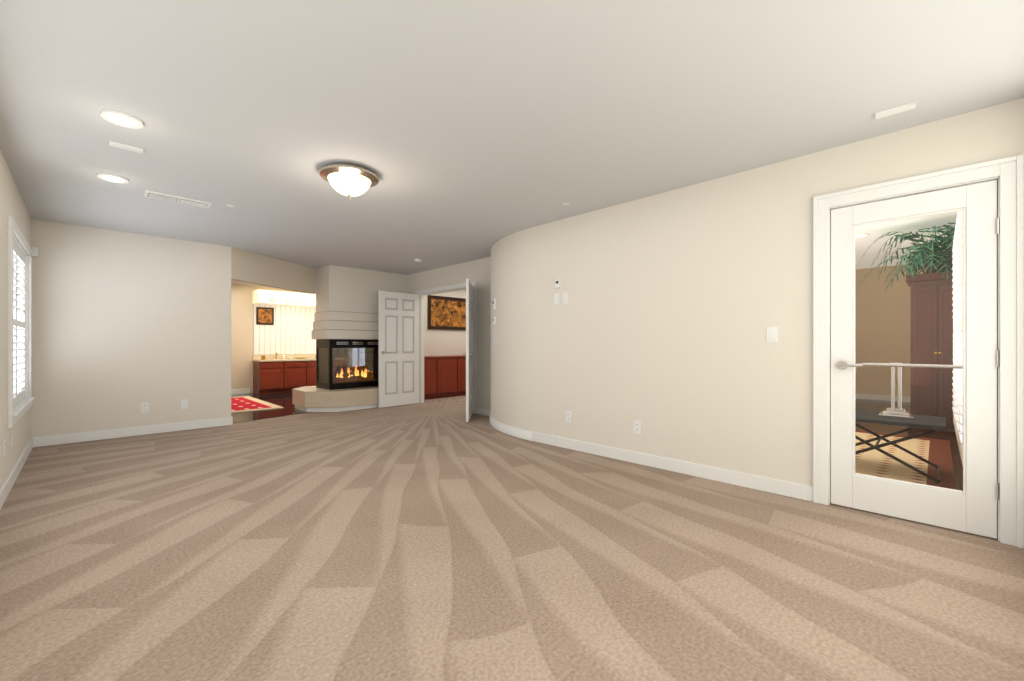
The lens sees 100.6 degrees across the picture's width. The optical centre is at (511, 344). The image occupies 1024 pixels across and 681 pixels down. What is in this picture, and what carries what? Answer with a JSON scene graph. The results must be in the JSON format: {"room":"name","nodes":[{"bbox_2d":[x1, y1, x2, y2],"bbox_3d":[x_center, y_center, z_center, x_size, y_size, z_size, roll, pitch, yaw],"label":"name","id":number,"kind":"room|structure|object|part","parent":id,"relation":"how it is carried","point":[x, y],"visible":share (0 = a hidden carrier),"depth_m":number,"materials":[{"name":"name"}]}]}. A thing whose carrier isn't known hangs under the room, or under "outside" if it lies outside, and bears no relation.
{"room":"empty bedroom","nodes":[
{"label":"empty bedroom","id":0,"kind":"room"},
{"bbox_2d":[0,150,30,488],"bbox_3d":[-2.616,-0.120,1.916,0.150,2.440,7.510,0,0,-45],"label":"wall","id":1,"kind":"structure","parent":0,"point":[12,203],"depth_m":3.15,"materials":[{"name":"beige paint"}]},
{"bbox_2d":[3,439,5,456],"bbox_3d":[-3.631,0.740,3.044,0.008,0.118,0.075,0,0,-45],"label":"electrical outlet","id":2,"kind":"object","parent":1,"relation":"attached to","point":[4,447],"visible":1,"depth_m":3.03,"materials":[{"name":"white plastic"}]},
{"bbox_2d":[0,437,35,509],"bbox_3d":[-2.569,1.048,1.985,0.015,0.105,7.240,0,0,-45],"label":"baseboard","id":3,"kind":"structure","parent":1,"relation":"attached to","point":[7,486],"depth_m":3.42,"materials":[{"name":"white"}]},
{"bbox_2d":[8,215,34,427],"bbox_3d":[-4.414,-0.172,3.746,0.195,1.605,1.650,0,0,-45],"label":"window","id":4,"kind":"structure","parent":1,"relation":"in","point":[17,411],"depth_m":3.74,"materials":[{"name":"white wood"}]},
{"bbox_2d":[13,240,25,406],"bbox_3d":[-4.400,-0.177,3.757,0.054,1.415,1.466,0,0,-45],"label":"window shutters","id":5,"kind":"object","parent":4,"relation":"attached to","point":[19,286],"visible":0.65,"depth_m":3.93,"materials":[{"name":"white"}]},
{"bbox_2d":[31,247,37,256],"bbox_3d":[-5.069,-0.980,4.512,0.048,0.100,0.070,0,0,-45],"label":"detector","id":6,"kind":"object","parent":1,"relation":"attached to","point":[34,251],"visible":0.77,"depth_m":4.50,"materials":[{"name":"white plastic"}]},
{"bbox_2d":[31,219,230,437],"bbox_3d":[-4.586,-0.120,5.173,1.970,2.440,0.120,0,0,-45],"label":"wall","id":7,"kind":"structure","parent":0,"point":[125,325],"depth_m":5.07,"materials":[{"name":"beige paint"}]},
{"bbox_2d":[36,416,232,446],"bbox_3d":[-4.476,1.048,5.202,1.805,0.105,0.035,0,0,-45],"label":"baseboard","id":8,"kind":"structure","parent":7,"relation":"attached to","point":[161,428],"depth_m":5.08,"materials":[{"name":"white"}]},
{"bbox_2d":[141,402,148,412],"bbox_3d":[-4.480,0.770,5.187,0.075,0.118,0.008,0,0,-45],"label":"electrical outlet","id":9,"kind":"object","parent":7,"relation":"attached to","point":[144,407],"visible":1,"depth_m":5.19,"materials":[{"name":"white plastic"}]},
{"bbox_2d":[181,400,187,408],"bbox_3d":[-4.208,0.770,5.460,0.075,0.118,0.005,0,0,-45],"label":"electrical outlet","id":10,"kind":"object","parent":7,"relation":"attached to","point":[184,404],"visible":1,"depth_m":5.46,"materials":[{"name":"white plastic"}]},
{"bbox_2d":[231,392,308,422],"bbox_3d":[-4.391,1.118,8.422,3.700,0.044,4.280,0,0,-45],"label":"floor","id":11,"kind":"structure","parent":0,"point":[284,400],"depth_m":7.05,"materials":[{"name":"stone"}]},
{"bbox_2d":[231,396,283,412],"bbox_3d":[-5.144,1.090,7.725,1.150,0.012,2.300,0,0,-45],"label":"bath rug","id":12,"kind":"object","parent":11,"relation":"on","point":[244,404],"visible":0.43,"depth_m":7.54,"materials":[{"name":"red fabric"}]},
{"bbox_2d":[253,358,346,393],"bbox_3d":[-4.976,0.739,10.100,1.925,0.720,0.576,0,0,-45],"label":"bathroom vanity","id":13,"kind":"object","parent":11,"relation":"on","point":[276,373],"depth_m":9.59,"materials":[{"name":"brown wood"}]},
{"bbox_2d":[253,358,307,361],"bbox_3d":[-4.981,0.360,10.097,1.935,0.040,0.573,0,0,-45],"label":"countertop","id":14,"kind":"structure","parent":13,"relation":"on","point":[254,359],"depth_m":9.62,"materials":[{"name":"beige stone"}]},
{"bbox_2d":[231,247,315,293],"bbox_3d":[-3.729,-1.120,6.708,0.120,0.440,1.775,0,0,11],"label":"wall","id":15,"kind":"structure","parent":0,"point":[254,268],"depth_m":6.52,"materials":[{"name":"beige paint"}]},
{"bbox_2d":[231,283,337,392],"bbox_3d":[-5.745,-0.120,9.847,3.800,2.440,0.150,0,0,-45],"label":"wall","id":16,"kind":"structure","parent":0,"point":[242,329],"depth_m":9.48,"materials":[{"name":"beige paint"}]},
{"bbox_2d":[231,389,249,393],"bbox_3d":[-6.411,1.048,9.063,1.450,0.105,0.015,0,0,-45],"label":"baseboard","id":17,"kind":"structure","parent":16,"relation":"attached to","point":[237,391],"depth_m":9.44,"materials":[{"name":"white"}]},
{"bbox_2d":[254,304,335,354],"bbox_3d":[-5.167,-0.343,10.290,1.885,1.145,0.036,0,0,-45],"label":"bathroom mirror","id":18,"kind":"object","parent":16,"relation":"attached to","point":[278,329],"visible":0.88,"depth_m":10.06,"materials":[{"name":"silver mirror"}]},
{"bbox_2d":[253,354,336,357],"bbox_3d":[-5.176,0.289,10.293,1.935,0.100,0.020,0,0,-45],"label":"backsplash","id":19,"kind":"structure","parent":16,"relation":"attached to","point":[286,355],"depth_m":10.03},
{"bbox_2d":[339,349,372,370],"bbox_3d":[-3.306,-0.120,9.896,0.120,2.440,3.230,0,0,-45],"label":"wall","id":20,"kind":"structure","parent":0,"point":[351,356],"depth_m":10.03,"materials":[{"name":"beige paint"}]},
{"bbox_2d":[347,349,365,368],"bbox_3d":[-3.714,0.100,10.287,0.105,1.000,1.000,0,0,-45],"label":"window","id":21,"kind":"structure","parent":20,"relation":"in","point":[358,357],"depth_m":10.28,"materials":[{"name":"white"}]},
{"bbox_2d":[311,265,406,339],"bbox_3d":[-2.773,-0.715,7.862,1.544,1.250,0.708,0,0,-45],"label":"breast","id":22,"kind":"object","parent":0,"point":[346,302],"visible":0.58,"depth_m":7.43,"materials":[{"name":"beige paint"}]},
{"bbox_2d":[424,290,465,355],"bbox_3d":[-1.043,-0.120,9.790,3.630,2.440,0.120,0,0,-45],"label":"wall","id":23,"kind":"structure","parent":0,"point":[437,342],"depth_m":9.26,"materials":[{"name":"beige paint"}]},
{"bbox_2d":[428,295,465,329],"bbox_3d":[-1.320,-0.680,9.402,1.270,0.720,0.033,0,0,-45],"label":"framed picture","id":24,"kind":"object","parent":23,"relation":"attached to","point":[446,313],"visible":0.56,"depth_m":9.29,"materials":[{"name":"brown"}]},
{"bbox_2d":[407,257,490,408],"bbox_3d":[-1.170,-0.120,7.435,0.120,2.440,3.070,0,0,-45],"label":"wall","id":25,"kind":"structure","parent":0,"point":[479,271],"depth_m":6.69,"materials":[{"name":"beige paint"}]},
{"bbox_2d":[378,291,418,407],"bbox_3d":[-2.016,0.083,7.620,0.040,2.018,0.807,0,0,43],"label":"door","id":26,"kind":"structure","parent":25,"relation":"in","point":[398,340],"depth_m":7.58,"materials":[{"name":"white wood"}]},
{"bbox_2d":[415,281,476,413],"bbox_3d":[-1.138,0.050,7.403,0.156,2.100,1.760,0,0,-45],"label":"door frame","id":27,"kind":"structure","parent":25,"relation":"attached to","point":[450,287],"depth_m":7.24,"materials":[{"name":"white wood"}]},
{"bbox_2d":[466,279,472,421],"bbox_3d":[-0.636,0.083,6.392,0.040,2.018,0.807,0,0,-1],"label":"door","id":28,"kind":"structure","parent":25,"relation":"in","point":[469,348],"depth_m":6.17,"materials":[{"name":"white wood"}]},
{"bbox_2d":[0,395,1023,680],"bbox_3d":[0.088,1.125,5.144,8.600,0.050,8.350,0,0,-45],"label":"floor","id":29,"kind":"structure","parent":0,"point":[434,539],"depth_m":2.08,"materials":[{"name":"beige carpet"}]},
{"bbox_2d":[292,339,377,411],"bbox_3d":[-2.881,0.505,7.736,1.866,1.187,1.265,0,0,-45],"label":"fireplace","id":30,"kind":"object","parent":29,"relation":"on","point":[355,387],"visible":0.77,"depth_m":7.31,"materials":[{"name":"white stone"}]},
{"bbox_3d":[-2.890,0.363,7.745,1.073,0.602,0.566,0,0,-45],"label":"glass","id":31,"kind":"part","parent":30,"relation":"part of","materials":[{"name":"clear glass"}]},
{"bbox_2d":[424,355,459,398],"bbox_3d":[-1.670,0.690,8.755,1.036,0.819,0.454,0,0,-45],"label":"base cabinet","id":32,"kind":"object","parent":29,"relation":"on","point":[444,376],"depth_m":8.68,"materials":[{"name":"brown wood"}]},
{"bbox_2d":[460,355,465,394],"bbox_3d":[-0.937,0.690,9.488,1.036,0.819,0.454,0,0,-45],"label":"base cabinet","id":33,"kind":"object","parent":29,"relation":"on","point":[462,357],"depth_m":9.07,"materials":[{"name":"brown wood"}]},
{"bbox_2d":[0,0,1023,285],"bbox_3d":[0.000,-1.480,7.566,11.900,0.280,11.900,0,0,-45],"label":"ceiling","id":34,"kind":"structure","parent":0,"point":[466,130],"depth_m":2.36,"materials":[{"name":"white paint"}]},
{"bbox_2d":[97,173,128,183],"bbox_3d":[-3.203,-1.333,3.415,0.190,0.013,0.190,0,0,-45],"label":"recessed light","id":35,"kind":"object","parent":34,"relation":"in","point":[114,178],"visible":0.92,"depth_m":3.40,"materials":[{"name":"white"}]},
{"bbox_2d":[100,110,143,128],"bbox_3d":[-2.312,-1.333,2.524,0.190,0.013,0.190,0,0,-45],"label":"recessed light","id":36,"kind":"object","parent":34,"relation":"in","point":[118,118],"visible":0.94,"depth_m":2.51,"materials":[{"name":"white"}]},
{"bbox_2d":[109,141,142,153],"bbox_3d":[-2.609,-1.333,2.878,0.170,0.014,0.060,0,0,-45],"label":"ceiling plate","id":37,"kind":"object","parent":34,"relation":"attached to","point":[125,147],"visible":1,"depth_m":2.86,"materials":[{"name":"white plastic"}]},
{"bbox_2d":[144,190,211,207],"bbox_3d":[-3.069,-1.329,3.917,0.480,0.020,0.170,0,0,-45],"label":"ceiling vent","id":38,"kind":"object","parent":34,"relation":"in","point":[171,198],"visible":1,"depth_m":3.88,"materials":[{"name":"white metal"}]},
{"bbox_2d":[319,162,378,199],"bbox_3d":[-1.266,-1.232,3.316,0.430,0.214,0.430,0,0,-45],"label":"dome ceiling light","id":39,"kind":"object","parent":34,"relation":"attached to","point":[349,180],"visible":1,"depth_m":3.21,"materials":[{"name":"white glass"}]},
{"bbox_2d":[855,233,869,236],"bbox_3d":[4.844,-1.513,5.904,0.190,0.013,0.190,0,0,-45],"label":"recessed light","id":40,"kind":"object","parent":34,"relation":"in","point":[862,234],"depth_m":5.88,"materials":[{"name":"white"}]},
{"bbox_2d":[875,102,915,118],"bbox_3d":[2.185,-1.333,2.425,0.060,0.014,0.170,0,0,-45],"label":"ceiling plate","id":41,"kind":"object","parent":34,"relation":"attached to","point":[896,110],"visible":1,"depth_m":2.41,"materials":[{"name":"white plastic"}]},
{"bbox_2d":[491,98,1023,485],"bbox_3d":[1.355,-0.260,4.369,0.895,2.720,5.363,0,0,-45],"label":"wall","id":42,"kind":"structure","parent":0,"point":[681,299],"depth_m":3.56,"materials":[{"name":"beige paint"}]},
{"bbox_2d":[492,298,495,309],"bbox_3d":[-0.238,-0.535,5.623,0.024,0.150,0.100,0,0,-17],"label":"switch","id":43,"kind":"object","parent":42,"relation":"attached to","point":[494,303],"visible":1,"depth_m":5.58,"materials":[{"name":"white plastic"}]},
{"bbox_2d":[554,293,559,304],"bbox_3d":[0.484,-0.490,4.599,0.009,0.118,0.075,0,0,-45],"label":"light switch","id":44,"kind":"object","parent":42,"relation":"attached to","point":[556,299],"visible":1,"depth_m":4.59,"materials":[{"name":"white plastic"}]},
{"bbox_2d":[555,279,560,288],"bbox_3d":[0.493,-0.655,4.580,0.024,0.100,0.070,0,0,-45],"label":"thermostat","id":45,"kind":"object","parent":42,"relation":"attached to","point":[557,283],"visible":1,"depth_m":4.57,"materials":[{"name":"white plastic"}]},
{"bbox_2d":[563,292,568,303],"bbox_3d":[0.569,-0.490,4.515,0.009,0.118,0.075,0,0,-45],"label":"light switch","id":46,"kind":"object","parent":42,"relation":"attached to","point":[565,298],"visible":1,"depth_m":4.50,"materials":[{"name":"white plastic"}]},
{"bbox_2d":[566,410,571,421],"bbox_3d":[0.598,0.760,4.487,0.008,0.118,0.075,0,0,-45],"label":"electrical outlet","id":47,"kind":"object","parent":42,"relation":"attached to","point":[568,416],"visible":1,"depth_m":4.48,"materials":[{"name":"white plastic"}]},
{"bbox_2d":[633,420,640,433],"bbox_3d":[1.156,0.765,3.928,0.008,0.118,0.075,0,0,-45],"label":"electrical outlet","id":48,"kind":"object","parent":42,"relation":"attached to","point":[636,427],"visible":1,"depth_m":3.92,"materials":[{"name":"white plastic"}]},
{"bbox_2d":[476,407,812,501],"bbox_3d":[0.772,1.048,4.853,0.786,0.105,4.550,0,0,-45],"label":"baseboard","id":49,"kind":"structure","parent":42,"relation":"attached to","point":[787,488],"depth_m":3.70,"materials":[{"name":"white wood"}]},
{"bbox_2d":[766,327,777,342],"bbox_3d":[1.929,-0.070,3.154,0.009,0.118,0.075,0,0,-45],"label":"light switch","id":50,"kind":"object","parent":42,"relation":"attached to","point":[771,334],"visible":1,"depth_m":3.15,"materials":[{"name":"white plastic"}]},
{"bbox_2d":[831,180,996,538],"bbox_3d":[2.465,0.084,2.663,0.166,2.012,0.754,0,0,-45],"label":"door","id":51,"kind":"structure","parent":42,"relation":"in","point":[971,507],"depth_m":2.55,"materials":[{"name":"white wood"}]},
{"bbox_3d":[2.455,0.140,2.673,0.166,0.060,0.662,0,0,-45],"label":"handle","id":52,"kind":"part","parent":51,"relation":"part of","materials":[{"name":"silver metal"}]},
{"bbox_2d":[813,154,1023,547],"bbox_3d":[2.486,0.037,2.683,0.170,2.126,0.940,0,0,-45],"label":"door frame","id":53,"kind":"structure","parent":42,"relation":"attached to","point":[1007,173],"depth_m":2.37,"materials":[{"name":"white wood"}]},
{"bbox_2d":[952,211,962,465],"bbox_3d":[4.036,-0.150,3.772,2.542,2.100,0.145,0,0,-45],"label":"shutters","id":54,"kind":"object","parent":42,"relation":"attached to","point":[958,320],"depth_m":3.50,"materials":[{"name":"white wood"}]},
{"bbox_2d":[855,264,952,396],"bbox_3d":[7.432,-0.260,8.266,0.200,2.720,1.680,0,0,-45],"label":"wall","id":55,"kind":"structure","parent":0,"point":[877,332],"depth_m":8.27,"materials":[{"name":"beige paint"}]},
{"bbox_2d":[855,394,910,402],"bbox_3d":[7.353,1.048,8.194,0.015,0.105,1.650,0,0,-45],"label":"baseboard","id":56,"kind":"structure","parent":55,"relation":"attached to","point":[861,396],"depth_m":8.33,"materials":[{"name":"white wood"}]},
{"bbox_2d":[855,399,962,490],"bbox_3d":[4.868,1.119,5.682,7.480,0.043,2.050,0,0,-45],"label":"floor","id":57,"kind":"structure","parent":0,"point":[865,404],"depth_m":5.55,"materials":[{"name":"brown wood"}]},
{"bbox_2d":[855,430,955,489],"bbox_3d":[3.535,1.091,4.278,2.750,0.010,1.250,0,0,-45],"label":"area rug","id":58,"kind":"object","parent":57,"relation":"on","point":[887,468],"depth_m":3.98,"materials":[{"name":"beige fabric"}]},
{"bbox_2d":[855,363,945,482],"bbox_3d":[3.239,0.620,3.762,0.600,0.922,0.840,0,0,-45],"label":"side table","id":59,"kind":"object","parent":58,"relation":"on","point":[887,418],"depth_m":3.62,"materials":[{"name":"black paint"}]},
{"bbox_2d":[856,223,956,437],"bbox_3d":[5.151,-0.188,5.517,1.595,2.574,1.041,0,0,-45],"label":"armoire","id":60,"kind":"object","parent":57,"relation":"on","point":[929,345],"depth_m":5.16,"materials":[{"name":"brown wood"}]}
]}

